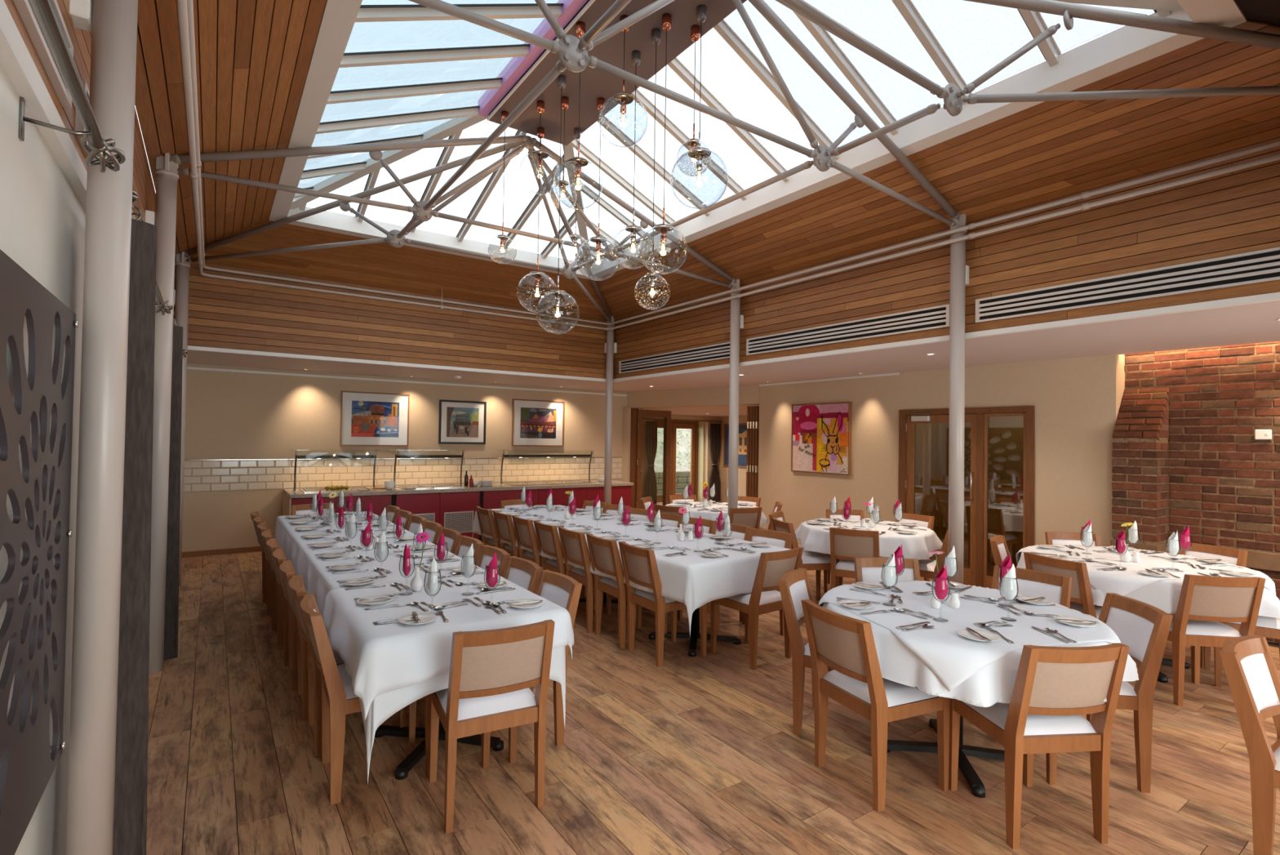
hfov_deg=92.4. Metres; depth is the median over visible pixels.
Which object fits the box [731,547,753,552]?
knife
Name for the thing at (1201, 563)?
knife
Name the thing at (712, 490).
napkin
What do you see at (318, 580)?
tablecloth
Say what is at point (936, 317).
ceiling vent
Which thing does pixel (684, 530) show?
plate
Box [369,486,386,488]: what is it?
serving board
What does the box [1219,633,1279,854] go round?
dining chair
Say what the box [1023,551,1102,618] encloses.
dining chair
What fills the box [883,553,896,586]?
napkin
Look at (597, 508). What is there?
napkin
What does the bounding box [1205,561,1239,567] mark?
soup spoon
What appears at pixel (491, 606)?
knife
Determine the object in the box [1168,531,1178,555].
napkin
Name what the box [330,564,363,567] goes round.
butter knife
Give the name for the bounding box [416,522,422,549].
napkin
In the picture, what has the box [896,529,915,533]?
plate
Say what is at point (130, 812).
wall panel
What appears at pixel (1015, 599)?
soup spoon
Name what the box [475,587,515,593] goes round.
knife
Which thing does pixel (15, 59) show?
trim
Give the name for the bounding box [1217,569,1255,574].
butter knife
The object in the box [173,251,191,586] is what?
steel column
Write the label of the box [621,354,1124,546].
wall
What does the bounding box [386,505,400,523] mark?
dining chair
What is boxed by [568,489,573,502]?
napkin
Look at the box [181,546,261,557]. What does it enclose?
baseboard
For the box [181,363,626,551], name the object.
wall
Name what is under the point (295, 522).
plate
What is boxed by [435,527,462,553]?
dining chair
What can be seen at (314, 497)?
napkin
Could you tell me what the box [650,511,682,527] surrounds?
dining chair
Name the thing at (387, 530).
plate
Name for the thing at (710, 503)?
pot
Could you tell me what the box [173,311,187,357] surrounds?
curtain rod
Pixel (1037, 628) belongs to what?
knife
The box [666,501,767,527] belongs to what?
tablecloth
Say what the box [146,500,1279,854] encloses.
floor
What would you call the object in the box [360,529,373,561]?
wine glass
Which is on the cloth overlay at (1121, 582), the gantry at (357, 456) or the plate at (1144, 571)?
the plate at (1144, 571)
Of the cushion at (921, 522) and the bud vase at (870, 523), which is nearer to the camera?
the bud vase at (870, 523)
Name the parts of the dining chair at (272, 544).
rail, panel, leg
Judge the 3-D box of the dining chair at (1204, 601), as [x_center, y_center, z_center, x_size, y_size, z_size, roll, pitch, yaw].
[3.596,1.329,3.976,0.416,0.830,0.562,1,-1,7]
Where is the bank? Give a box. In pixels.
[653,427,690,471]
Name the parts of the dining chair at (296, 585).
rail, panel, leg, rail, leg, rail, seat, leg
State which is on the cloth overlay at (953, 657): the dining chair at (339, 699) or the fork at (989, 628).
the fork at (989, 628)
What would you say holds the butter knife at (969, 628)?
on the plate at (966, 633)
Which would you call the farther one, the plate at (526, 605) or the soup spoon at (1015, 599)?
the soup spoon at (1015, 599)
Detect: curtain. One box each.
[644,419,657,504]
[708,421,720,501]
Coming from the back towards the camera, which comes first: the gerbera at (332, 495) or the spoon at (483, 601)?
the gerbera at (332, 495)
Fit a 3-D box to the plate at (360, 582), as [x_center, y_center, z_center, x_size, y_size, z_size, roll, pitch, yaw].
[-1.604,0.883,3.494,0.171,0.016,0.171,2,-1,-32]
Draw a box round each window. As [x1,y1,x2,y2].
[293,0,587,197]
[570,0,1183,262]
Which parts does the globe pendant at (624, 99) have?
globe, lamp stem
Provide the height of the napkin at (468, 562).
0.177 m
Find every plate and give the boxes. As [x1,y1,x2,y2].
[285,515,303,518]
[290,520,311,524]
[295,526,316,530]
[302,533,325,537]
[309,542,333,546]
[318,551,344,557]
[328,563,357,570]
[342,577,374,586]
[343,511,355,514]
[355,595,392,604]
[384,528,404,531]
[395,535,416,540]
[398,613,437,624]
[411,544,434,548]
[428,554,453,559]
[451,565,478,572]
[478,580,508,588]
[506,512,522,515]
[508,598,542,608]
[525,517,542,520]
[533,504,546,506]
[546,522,564,526]
[572,528,591,532]
[600,535,620,539]
[633,542,654,547]
[675,528,692,532]
[699,551,722,557]
[707,534,727,538]
[708,508,722,511]
[748,542,769,546]
[805,520,822,524]
[815,517,831,520]
[838,599,873,608]
[853,581,883,589]
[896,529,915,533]
[901,522,918,525]
[933,581,966,588]
[956,628,1001,641]
[1016,595,1053,604]
[1035,544,1060,548]
[1043,554,1067,559]
[1053,615,1097,626]
[1110,545,1135,550]
[1137,569,1170,576]
[1196,557,1227,563]
[1219,569,1253,576]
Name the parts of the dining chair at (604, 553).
leg, rail, panel, rail, rail, seat, leg, leg, leg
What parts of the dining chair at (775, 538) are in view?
leg, leg, rail, leg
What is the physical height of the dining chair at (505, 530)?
0.830 m
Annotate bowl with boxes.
[384,484,395,489]
[468,480,479,486]
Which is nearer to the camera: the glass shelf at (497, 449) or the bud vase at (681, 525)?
the bud vase at (681, 525)
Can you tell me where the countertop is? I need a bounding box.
[283,479,633,497]
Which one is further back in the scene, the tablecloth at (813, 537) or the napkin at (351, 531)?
the tablecloth at (813, 537)
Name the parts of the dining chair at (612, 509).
leg, rail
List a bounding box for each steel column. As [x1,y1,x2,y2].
[66,0,137,854]
[145,152,178,673]
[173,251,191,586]
[604,315,617,503]
[728,279,743,515]
[947,213,968,583]
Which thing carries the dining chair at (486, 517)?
on the floor
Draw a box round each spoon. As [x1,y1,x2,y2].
[356,555,368,560]
[373,567,384,574]
[374,617,415,624]
[390,582,404,590]
[409,601,428,611]
[433,602,468,608]
[445,579,463,584]
[451,571,480,574]
[473,596,490,604]
[480,586,511,591]
[492,601,506,613]
[666,551,687,555]
[879,581,890,587]
[888,594,897,603]
[893,608,928,618]
[902,623,933,631]
[964,594,999,600]
[978,623,1012,626]
[1008,605,1034,614]
[1013,598,1034,601]
[1044,627,1077,642]
[1084,559,1111,564]
[1102,568,1126,570]
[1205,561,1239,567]
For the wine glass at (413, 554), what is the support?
on the cloth overlay at (380, 659)
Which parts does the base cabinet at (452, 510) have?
door panel, vent frame, vent frame, door panel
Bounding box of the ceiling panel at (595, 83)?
[488,0,746,145]
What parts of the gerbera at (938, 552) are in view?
stem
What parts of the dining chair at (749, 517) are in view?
leg, panel, rail, leg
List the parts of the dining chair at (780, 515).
leg, rail, leg, seat, leg, leg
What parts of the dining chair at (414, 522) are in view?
leg, rail, leg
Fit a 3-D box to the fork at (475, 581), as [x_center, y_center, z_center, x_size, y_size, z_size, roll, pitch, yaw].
[-0.928,0.897,3.557,0.205,0.009,0.024,1,-1,-29]
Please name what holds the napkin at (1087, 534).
in the wine glass at (1082, 531)
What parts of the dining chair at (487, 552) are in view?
leg, rail, leg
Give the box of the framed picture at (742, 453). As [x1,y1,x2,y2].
[723,423,746,467]
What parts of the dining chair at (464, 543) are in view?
leg, rail, leg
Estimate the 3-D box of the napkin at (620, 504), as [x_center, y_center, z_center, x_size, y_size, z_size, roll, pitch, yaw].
[-0.187,0.768,6.081,0.040,0.177,0.062,1,-1,-22]
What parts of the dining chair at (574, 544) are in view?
leg, rail, panel, rail, rail, seat, leg, leg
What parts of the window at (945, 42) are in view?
pane, pane, pane, pane, pane, pane, pane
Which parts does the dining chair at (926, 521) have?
rail, leg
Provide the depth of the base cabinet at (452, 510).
8.86 m
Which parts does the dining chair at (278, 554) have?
rail, panel, leg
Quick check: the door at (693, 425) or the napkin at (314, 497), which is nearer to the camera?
the napkin at (314, 497)
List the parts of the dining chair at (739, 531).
leg, leg, rail, leg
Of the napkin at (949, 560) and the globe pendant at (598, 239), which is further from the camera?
the globe pendant at (598, 239)
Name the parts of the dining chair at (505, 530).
leg, rail, panel, rail, rail, leg, seat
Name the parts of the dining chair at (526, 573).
leg, rail, leg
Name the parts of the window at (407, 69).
pane, pane, pane, pane, pane, pane, pane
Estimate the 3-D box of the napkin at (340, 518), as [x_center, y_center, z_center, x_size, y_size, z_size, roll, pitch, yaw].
[-2.393,0.714,4.911,0.041,0.177,0.065,2,-1,-44]
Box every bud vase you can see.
[326,515,334,524]
[409,566,423,591]
[564,506,570,518]
[676,524,684,538]
[867,513,875,527]
[933,590,947,602]
[1120,543,1132,561]
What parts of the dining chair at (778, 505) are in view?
leg, leg, rail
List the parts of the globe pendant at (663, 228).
lamp stem, globe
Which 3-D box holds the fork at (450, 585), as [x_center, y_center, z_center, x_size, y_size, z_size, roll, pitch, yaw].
[-1.117,0.894,3.521,0.024,0.009,0.175,2,-1,-43]
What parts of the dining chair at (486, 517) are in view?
leg, rail, panel, rail, rail, leg, seat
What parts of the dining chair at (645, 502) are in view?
leg, rail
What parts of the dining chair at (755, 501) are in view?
rail, leg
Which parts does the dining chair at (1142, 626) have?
leg, leg, rail, seat, rail, rail, leg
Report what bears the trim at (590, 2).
attached to the roof truss
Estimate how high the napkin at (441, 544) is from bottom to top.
0.177 m
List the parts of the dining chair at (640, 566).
leg, rail, panel, rail, rail, seat, leg, leg, rail, leg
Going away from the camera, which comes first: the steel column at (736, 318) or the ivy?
the steel column at (736, 318)
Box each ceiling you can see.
[4,0,1279,392]
[642,404,759,416]
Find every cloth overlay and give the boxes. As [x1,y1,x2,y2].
[322,570,573,719]
[818,579,1120,691]
[1016,545,1275,598]
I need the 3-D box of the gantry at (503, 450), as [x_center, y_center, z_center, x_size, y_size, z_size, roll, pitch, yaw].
[-1.542,0.654,10.316,1.690,0.555,0.403,2,-1,-35]
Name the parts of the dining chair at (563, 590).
leg, leg, rail, leg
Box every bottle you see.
[464,471,468,486]
[469,477,473,486]
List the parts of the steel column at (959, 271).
head plate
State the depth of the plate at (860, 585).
3.60 m
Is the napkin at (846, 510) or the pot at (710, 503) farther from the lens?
the pot at (710, 503)
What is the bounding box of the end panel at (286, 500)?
[282,492,291,515]
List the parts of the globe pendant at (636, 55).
globe, lamp stem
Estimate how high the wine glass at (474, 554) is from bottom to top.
0.208 m
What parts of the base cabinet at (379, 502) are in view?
door panel, door panel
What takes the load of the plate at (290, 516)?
on the tablecloth at (318, 580)
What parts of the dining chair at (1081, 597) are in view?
leg, rail, panel, rail, seat, leg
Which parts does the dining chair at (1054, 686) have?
leg, rail, leg, leg, seat, rail, rail, panel, rail, leg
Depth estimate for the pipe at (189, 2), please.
4.77 m
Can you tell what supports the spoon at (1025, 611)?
on the cloth overlay at (953, 657)
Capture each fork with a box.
[321,556,355,559]
[331,568,368,573]
[345,585,386,589]
[364,603,409,609]
[398,582,411,589]
[419,601,438,608]
[431,600,465,607]
[435,609,448,622]
[437,580,453,586]
[462,581,483,584]
[462,597,481,606]
[848,588,886,595]
[859,609,895,614]
[897,595,902,604]
[901,608,934,617]
[915,592,932,595]
[960,595,995,603]
[973,620,1008,624]
[986,627,1014,643]
[995,604,1022,615]
[1033,613,1057,615]
[1159,570,1180,577]
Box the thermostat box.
[1254,429,1271,439]
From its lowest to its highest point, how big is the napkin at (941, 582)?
0.177 m
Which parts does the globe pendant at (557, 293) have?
globe, lamp stem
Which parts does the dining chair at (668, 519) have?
rail, leg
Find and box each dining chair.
[249,511,266,602]
[253,515,270,615]
[257,522,275,629]
[261,529,281,646]
[266,537,288,666]
[271,547,297,690]
[280,560,308,719]
[288,574,406,756]
[291,502,333,515]
[300,593,430,804]
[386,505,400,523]
[394,509,413,528]
[405,515,426,534]
[422,520,443,543]
[428,618,555,833]
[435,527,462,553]
[453,535,484,564]
[475,506,506,547]
[475,544,510,577]
[481,569,582,768]
[493,510,526,557]
[499,499,532,508]
[502,555,542,593]
[511,515,541,566]
[533,520,604,612]
[557,526,611,632]
[582,500,608,512]
[586,533,667,648]
[603,503,631,516]
[618,541,707,666]
[629,507,656,521]
[639,496,654,511]
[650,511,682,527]
[653,503,683,515]
[668,494,697,503]
[676,516,716,617]
[677,521,751,621]
[710,546,803,669]
[716,528,792,635]
[728,506,762,528]
[737,495,760,506]
[759,501,782,529]
[768,511,827,600]
[771,517,839,598]
[777,567,889,753]
[800,599,950,811]
[826,508,864,583]
[829,527,879,588]
[853,556,920,582]
[895,512,934,581]
[918,529,948,582]
[948,642,1129,848]
[989,534,1013,566]
[991,564,1071,608]
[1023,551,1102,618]
[1044,531,1101,546]
[1045,592,1173,792]
[1136,573,1265,705]
[1178,542,1248,666]
[1204,615,1279,687]
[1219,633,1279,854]
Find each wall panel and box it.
[112,205,156,854]
[163,318,182,660]
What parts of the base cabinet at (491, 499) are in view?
door panel, door panel, door panel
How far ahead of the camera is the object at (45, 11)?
1.53 m
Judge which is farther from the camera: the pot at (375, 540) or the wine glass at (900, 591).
the pot at (375, 540)
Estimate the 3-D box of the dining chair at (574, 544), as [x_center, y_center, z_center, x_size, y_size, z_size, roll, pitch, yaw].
[-0.399,1.290,5.342,0.562,0.830,0.416,2,-1,-33]
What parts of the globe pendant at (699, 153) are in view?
globe, lamp stem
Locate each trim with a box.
[0,0,87,210]
[184,457,587,460]
[186,345,605,382]
[186,366,626,395]
[268,0,362,220]
[271,206,590,279]
[487,0,595,120]
[589,9,1244,279]
[613,292,1279,382]
[759,372,899,386]
[1176,0,1246,24]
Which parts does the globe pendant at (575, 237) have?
globe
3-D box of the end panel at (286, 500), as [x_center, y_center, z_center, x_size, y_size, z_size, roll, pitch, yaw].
[-4.672,1.292,8.102,0.023,0.788,0.910,2,-1,-35]
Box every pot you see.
[322,515,327,523]
[365,542,372,549]
[373,537,378,547]
[572,511,577,518]
[678,531,684,540]
[687,530,693,540]
[708,499,712,506]
[860,518,866,526]
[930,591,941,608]
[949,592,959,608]
[1132,551,1141,562]
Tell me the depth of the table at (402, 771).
3.18 m
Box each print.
[339,391,409,445]
[438,399,486,444]
[511,398,564,446]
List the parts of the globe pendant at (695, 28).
lamp stem, globe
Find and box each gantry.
[293,448,379,490]
[392,448,465,487]
[497,448,593,484]
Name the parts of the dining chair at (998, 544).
leg, rail, leg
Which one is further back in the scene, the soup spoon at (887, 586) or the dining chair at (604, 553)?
the dining chair at (604, 553)
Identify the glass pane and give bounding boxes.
[915,415,1023,575]
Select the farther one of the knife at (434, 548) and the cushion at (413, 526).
the cushion at (413, 526)
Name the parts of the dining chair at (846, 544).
leg, leg, rail, seat, rail, rail, panel, leg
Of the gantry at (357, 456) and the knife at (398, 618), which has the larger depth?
the gantry at (357, 456)
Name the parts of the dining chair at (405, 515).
leg, rail, leg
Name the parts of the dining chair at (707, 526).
rail, leg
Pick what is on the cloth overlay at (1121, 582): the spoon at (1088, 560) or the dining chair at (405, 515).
the spoon at (1088, 560)
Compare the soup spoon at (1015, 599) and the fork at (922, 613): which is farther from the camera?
the soup spoon at (1015, 599)
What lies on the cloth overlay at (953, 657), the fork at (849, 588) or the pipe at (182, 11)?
the fork at (849, 588)
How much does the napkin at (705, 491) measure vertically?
0.177 m
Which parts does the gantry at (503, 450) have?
post, post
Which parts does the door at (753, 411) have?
frame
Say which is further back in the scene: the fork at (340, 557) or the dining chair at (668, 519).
the dining chair at (668, 519)
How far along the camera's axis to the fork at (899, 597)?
3.29 m
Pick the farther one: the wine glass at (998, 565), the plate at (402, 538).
the plate at (402, 538)
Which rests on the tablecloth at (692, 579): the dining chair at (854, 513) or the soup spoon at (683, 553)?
the soup spoon at (683, 553)
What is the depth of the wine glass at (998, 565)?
3.26 m
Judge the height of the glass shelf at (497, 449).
0.008 m
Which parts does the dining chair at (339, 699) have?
rail, panel, leg, rail, rail, leg, seat, rail, leg, leg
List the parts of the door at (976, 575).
arm, handle, sidelight frame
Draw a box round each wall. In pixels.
[0,62,85,854]
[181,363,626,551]
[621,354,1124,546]
[641,413,746,502]
[654,471,690,494]
[1110,386,1169,552]
[1124,341,1279,643]
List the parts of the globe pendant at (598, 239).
globe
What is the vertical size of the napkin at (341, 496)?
0.177 m
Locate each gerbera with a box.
[328,492,337,497]
[415,531,430,567]
[565,490,572,504]
[678,506,687,524]
[702,481,708,487]
[862,502,871,513]
[928,550,944,572]
[1120,521,1133,544]
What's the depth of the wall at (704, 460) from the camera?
15.87 m
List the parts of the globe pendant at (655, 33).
globe, lamp stem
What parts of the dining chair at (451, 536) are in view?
leg, rail, leg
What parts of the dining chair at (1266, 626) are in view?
leg, leg, rail, seat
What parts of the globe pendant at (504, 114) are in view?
globe, lamp stem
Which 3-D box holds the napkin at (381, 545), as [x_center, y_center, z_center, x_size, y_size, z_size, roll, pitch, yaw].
[-1.550,0.706,3.683,0.064,0.177,0.041,1,-1,17]
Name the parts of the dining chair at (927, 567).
rail, seat, leg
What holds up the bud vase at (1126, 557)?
on the cloth overlay at (1121, 582)
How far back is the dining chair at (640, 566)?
4.47 m
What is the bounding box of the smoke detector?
[454,375,461,379]
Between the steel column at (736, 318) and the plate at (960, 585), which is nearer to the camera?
the plate at (960, 585)
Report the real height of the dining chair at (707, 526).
0.830 m
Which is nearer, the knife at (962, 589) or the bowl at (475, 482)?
the knife at (962, 589)
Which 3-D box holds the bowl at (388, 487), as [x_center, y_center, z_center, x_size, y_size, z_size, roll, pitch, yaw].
[-3.532,0.844,8.650,0.140,0.057,0.138,2,-1,-35]
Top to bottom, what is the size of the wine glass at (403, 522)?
0.208 m
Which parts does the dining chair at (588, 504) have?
leg, rail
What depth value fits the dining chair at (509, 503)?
7.55 m
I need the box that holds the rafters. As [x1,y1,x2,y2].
[289,115,592,267]
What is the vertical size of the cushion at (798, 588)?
0.198 m
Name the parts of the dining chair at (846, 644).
leg, rail, panel, rail, rail, leg, seat, rail, leg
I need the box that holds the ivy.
[655,430,690,464]
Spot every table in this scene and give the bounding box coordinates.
[374,718,503,779]
[578,591,741,656]
[886,715,1004,797]
[1157,657,1189,682]
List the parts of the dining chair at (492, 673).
leg, rail, leg, seat, rail, rail, panel, rail, leg, leg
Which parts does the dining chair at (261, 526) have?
rail, panel, leg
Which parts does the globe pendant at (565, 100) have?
globe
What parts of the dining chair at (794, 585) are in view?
leg, rail, rail, leg, seat, rail, leg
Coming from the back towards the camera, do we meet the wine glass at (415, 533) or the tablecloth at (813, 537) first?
the tablecloth at (813, 537)
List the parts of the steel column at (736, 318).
head plate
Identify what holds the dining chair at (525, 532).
on the floor
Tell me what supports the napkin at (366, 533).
in the wine glass at (371, 530)
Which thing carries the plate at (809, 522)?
on the tablecloth at (813, 537)
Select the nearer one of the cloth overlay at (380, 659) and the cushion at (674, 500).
the cloth overlay at (380, 659)
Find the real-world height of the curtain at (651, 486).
2.064 m
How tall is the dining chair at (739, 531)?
0.830 m
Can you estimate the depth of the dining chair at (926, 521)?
6.66 m
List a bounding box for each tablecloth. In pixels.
[275,511,565,784]
[472,504,791,635]
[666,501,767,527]
[795,518,942,559]
[821,580,1138,706]
[1016,544,1279,617]
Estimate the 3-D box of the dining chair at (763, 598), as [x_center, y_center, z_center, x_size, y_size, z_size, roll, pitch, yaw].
[0.875,1.297,4.582,0.416,0.830,0.562,2,-1,-38]
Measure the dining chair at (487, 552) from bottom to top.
0.830 m
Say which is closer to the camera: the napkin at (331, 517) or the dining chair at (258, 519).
the napkin at (331, 517)
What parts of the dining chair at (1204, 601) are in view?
rail, leg, leg, seat, rail, rail, panel, rail, leg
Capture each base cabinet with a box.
[291,494,391,515]
[395,491,479,538]
[481,485,631,542]
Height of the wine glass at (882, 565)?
0.208 m
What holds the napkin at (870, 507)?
in the wine glass
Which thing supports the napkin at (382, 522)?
in the wine glass
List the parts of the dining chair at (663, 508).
rail, panel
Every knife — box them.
[319,552,348,555]
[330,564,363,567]
[336,575,377,581]
[342,577,377,582]
[354,593,399,599]
[359,595,398,600]
[373,617,399,623]
[409,548,436,552]
[412,611,420,622]
[426,559,460,563]
[447,572,484,576]
[448,566,477,569]
[472,582,506,585]
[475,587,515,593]
[484,601,501,613]
[506,600,542,604]
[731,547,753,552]
[836,596,880,603]
[841,601,873,604]
[853,582,886,587]
[895,621,930,628]
[955,586,972,592]
[965,626,991,641]
[1010,601,1055,604]
[1023,596,1044,601]
[1031,626,1070,642]
[1054,618,1099,622]
[1097,567,1119,569]
[1145,568,1161,574]
[1200,563,1243,568]
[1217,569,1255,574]
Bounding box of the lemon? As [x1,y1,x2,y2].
[324,485,330,490]
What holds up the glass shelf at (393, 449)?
attached to the gantry at (397, 455)
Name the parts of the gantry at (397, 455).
post, post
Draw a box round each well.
[299,486,373,492]
[395,484,464,488]
[502,480,594,485]
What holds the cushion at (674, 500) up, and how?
on the dining chair at (672, 498)
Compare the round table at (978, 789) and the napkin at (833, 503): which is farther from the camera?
the napkin at (833, 503)
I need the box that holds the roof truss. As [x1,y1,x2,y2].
[169,0,1279,322]
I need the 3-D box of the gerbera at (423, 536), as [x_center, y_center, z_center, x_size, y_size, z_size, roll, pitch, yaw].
[-1.212,0.695,3.417,0.076,0.221,0.072,2,-1,-35]
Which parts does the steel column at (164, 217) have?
head plate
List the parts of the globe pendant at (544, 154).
globe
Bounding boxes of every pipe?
[176,0,1279,330]
[186,0,1279,324]
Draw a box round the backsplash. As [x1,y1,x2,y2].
[183,457,622,492]
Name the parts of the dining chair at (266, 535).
rail, panel, leg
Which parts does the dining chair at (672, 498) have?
leg, rail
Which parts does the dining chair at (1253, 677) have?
rail, leg, rail, rail, seat, rail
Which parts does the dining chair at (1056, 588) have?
leg, rail, leg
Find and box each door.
[629,405,759,508]
[653,419,698,502]
[897,405,1035,588]
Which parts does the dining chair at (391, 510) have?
rail, leg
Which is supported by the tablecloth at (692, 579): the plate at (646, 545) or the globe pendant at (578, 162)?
the plate at (646, 545)
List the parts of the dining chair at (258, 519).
rail, panel, leg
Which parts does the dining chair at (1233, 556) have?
leg, leg, rail, leg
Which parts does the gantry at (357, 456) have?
post, post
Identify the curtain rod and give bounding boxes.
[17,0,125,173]
[131,189,173,315]
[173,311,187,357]
[642,417,722,422]
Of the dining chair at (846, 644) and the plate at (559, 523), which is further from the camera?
the plate at (559, 523)
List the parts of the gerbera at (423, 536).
stem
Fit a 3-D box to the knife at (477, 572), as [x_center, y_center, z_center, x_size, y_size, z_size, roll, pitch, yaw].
[-1.068,0.901,3.761,0.223,0.003,0.020,2,-1,-33]
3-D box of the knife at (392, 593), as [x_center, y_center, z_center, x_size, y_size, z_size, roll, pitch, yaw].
[-1.379,0.887,3.222,0.223,0.003,0.020,2,-1,-32]
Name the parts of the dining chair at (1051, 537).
leg, rail, leg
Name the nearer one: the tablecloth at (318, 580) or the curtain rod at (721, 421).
the tablecloth at (318, 580)
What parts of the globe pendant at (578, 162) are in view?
globe, lamp stem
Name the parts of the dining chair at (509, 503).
leg, rail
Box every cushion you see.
[295,508,328,515]
[386,511,394,522]
[400,515,406,528]
[408,521,419,534]
[424,528,435,542]
[444,535,453,551]
[457,544,475,558]
[480,554,500,570]
[504,503,528,507]
[506,566,531,589]
[540,582,569,608]
[585,505,603,512]
[605,508,624,516]
[629,513,649,521]
[644,501,651,509]
[660,518,678,527]
[672,498,693,502]
[683,523,709,533]
[715,528,745,539]
[737,500,756,506]
[751,535,785,547]
[789,579,808,620]
[830,514,861,519]
[862,566,914,582]
[898,518,928,527]
[997,542,1007,560]
[998,577,1062,604]
[1052,538,1095,546]
[1105,605,1154,662]
[1185,549,1237,564]
[1240,652,1279,713]
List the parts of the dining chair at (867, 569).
leg, rail, leg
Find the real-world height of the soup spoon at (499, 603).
0.009 m
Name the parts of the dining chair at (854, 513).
leg, rail, leg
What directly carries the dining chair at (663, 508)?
on the floor
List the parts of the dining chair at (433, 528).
leg, rail, leg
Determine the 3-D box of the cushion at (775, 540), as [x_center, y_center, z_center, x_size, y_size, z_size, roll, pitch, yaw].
[1.109,1.054,5.306,0.080,0.198,0.348,2,-1,-44]
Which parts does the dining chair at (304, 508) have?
leg, rail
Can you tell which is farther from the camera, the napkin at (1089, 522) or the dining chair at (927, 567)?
the dining chair at (927, 567)
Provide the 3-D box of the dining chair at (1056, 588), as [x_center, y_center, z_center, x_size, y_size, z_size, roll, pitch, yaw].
[2.245,1.303,3.662,0.562,0.830,0.416,2,-1,-38]
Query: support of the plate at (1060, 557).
on the cloth overlay at (1121, 582)
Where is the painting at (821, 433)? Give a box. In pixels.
[791,401,852,475]
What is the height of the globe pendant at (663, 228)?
1.729 m
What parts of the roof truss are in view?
lug plate, lug plate, node plate, node plate, node plate, node plate, node plate, lug plate, node plate, lug plate, node plate, lug plate, node plate, lug plate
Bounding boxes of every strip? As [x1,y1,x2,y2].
[391,494,395,506]
[478,491,483,541]
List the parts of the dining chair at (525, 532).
leg, rail, panel, rail, rail, seat, leg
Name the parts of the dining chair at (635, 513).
rail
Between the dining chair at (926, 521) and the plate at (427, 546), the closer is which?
the plate at (427, 546)
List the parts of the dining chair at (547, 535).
leg, rail, panel, rail, rail, seat, leg, leg, leg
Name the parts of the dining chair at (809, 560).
leg, rail, panel, leg, rail, seat, leg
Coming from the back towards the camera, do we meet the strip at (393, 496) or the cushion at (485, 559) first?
the strip at (393, 496)
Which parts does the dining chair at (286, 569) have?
rail, panel, leg, rail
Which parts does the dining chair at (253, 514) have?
rail, leg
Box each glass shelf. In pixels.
[293,448,379,450]
[392,448,465,450]
[497,448,591,450]
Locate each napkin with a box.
[311,493,316,510]
[316,490,320,506]
[318,496,323,515]
[328,501,333,520]
[337,506,344,528]
[338,489,343,506]
[346,493,352,511]
[346,513,355,537]
[355,497,360,515]
[361,520,371,546]
[366,501,372,521]
[376,530,386,559]
[378,506,386,528]
[395,514,401,537]
[402,542,410,575]
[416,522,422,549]
[427,557,437,593]
[436,531,444,560]
[462,542,474,575]
[485,552,497,586]
[520,486,525,501]
[525,489,531,505]
[546,493,551,509]
[547,487,552,500]
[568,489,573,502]
[568,497,575,514]
[593,493,599,507]
[594,499,600,518]
[618,496,622,514]
[622,504,630,524]
[647,502,653,519]
[653,509,661,530]
[683,485,688,497]
[683,503,688,523]
[688,483,692,496]
[693,515,702,537]
[703,485,707,497]
[710,484,715,496]
[716,510,723,531]
[724,513,730,535]
[831,496,835,512]
[843,502,849,519]
[844,495,850,511]
[866,497,873,512]
[872,505,879,522]
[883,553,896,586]
[892,543,903,573]
[893,498,899,514]
[895,502,902,519]
[934,564,947,599]
[944,545,956,576]
[1000,555,1011,582]
[1001,564,1017,599]
[1081,519,1090,537]
[1082,523,1092,545]
[1115,530,1125,553]
[1128,520,1137,542]
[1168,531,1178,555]
[1180,527,1190,549]
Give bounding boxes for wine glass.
[345,522,357,551]
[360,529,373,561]
[373,541,388,577]
[392,522,404,551]
[399,554,414,595]
[413,533,426,564]
[423,568,441,615]
[434,542,448,577]
[460,554,475,595]
[484,564,500,608]
[881,564,897,605]
[890,554,904,592]
[931,575,950,622]
[942,555,957,594]
[996,564,1013,606]
[999,575,1018,621]
[1080,530,1093,559]
[1113,537,1127,568]
[1165,537,1180,569]
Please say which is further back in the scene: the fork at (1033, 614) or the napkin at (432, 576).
the fork at (1033, 614)
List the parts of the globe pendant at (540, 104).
globe, lamp stem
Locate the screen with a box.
[0,248,78,854]
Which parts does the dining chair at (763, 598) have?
leg, rail, leg, seat, leg, rail, rail, panel, rail, leg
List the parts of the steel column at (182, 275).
head plate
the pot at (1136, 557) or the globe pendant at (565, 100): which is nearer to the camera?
the pot at (1136, 557)
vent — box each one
[13,0,73,108]
[418,514,434,521]
[444,511,472,531]
[618,342,729,373]
[746,303,950,355]
[975,246,1279,323]
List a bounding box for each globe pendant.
[488,111,516,264]
[516,100,557,312]
[519,126,559,194]
[535,74,579,333]
[549,96,577,209]
[553,21,602,209]
[560,127,590,265]
[576,97,619,280]
[598,14,648,147]
[612,49,653,269]
[634,27,670,309]
[639,13,688,274]
[670,4,728,208]
[676,24,711,176]
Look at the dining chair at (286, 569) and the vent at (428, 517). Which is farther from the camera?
the vent at (428, 517)

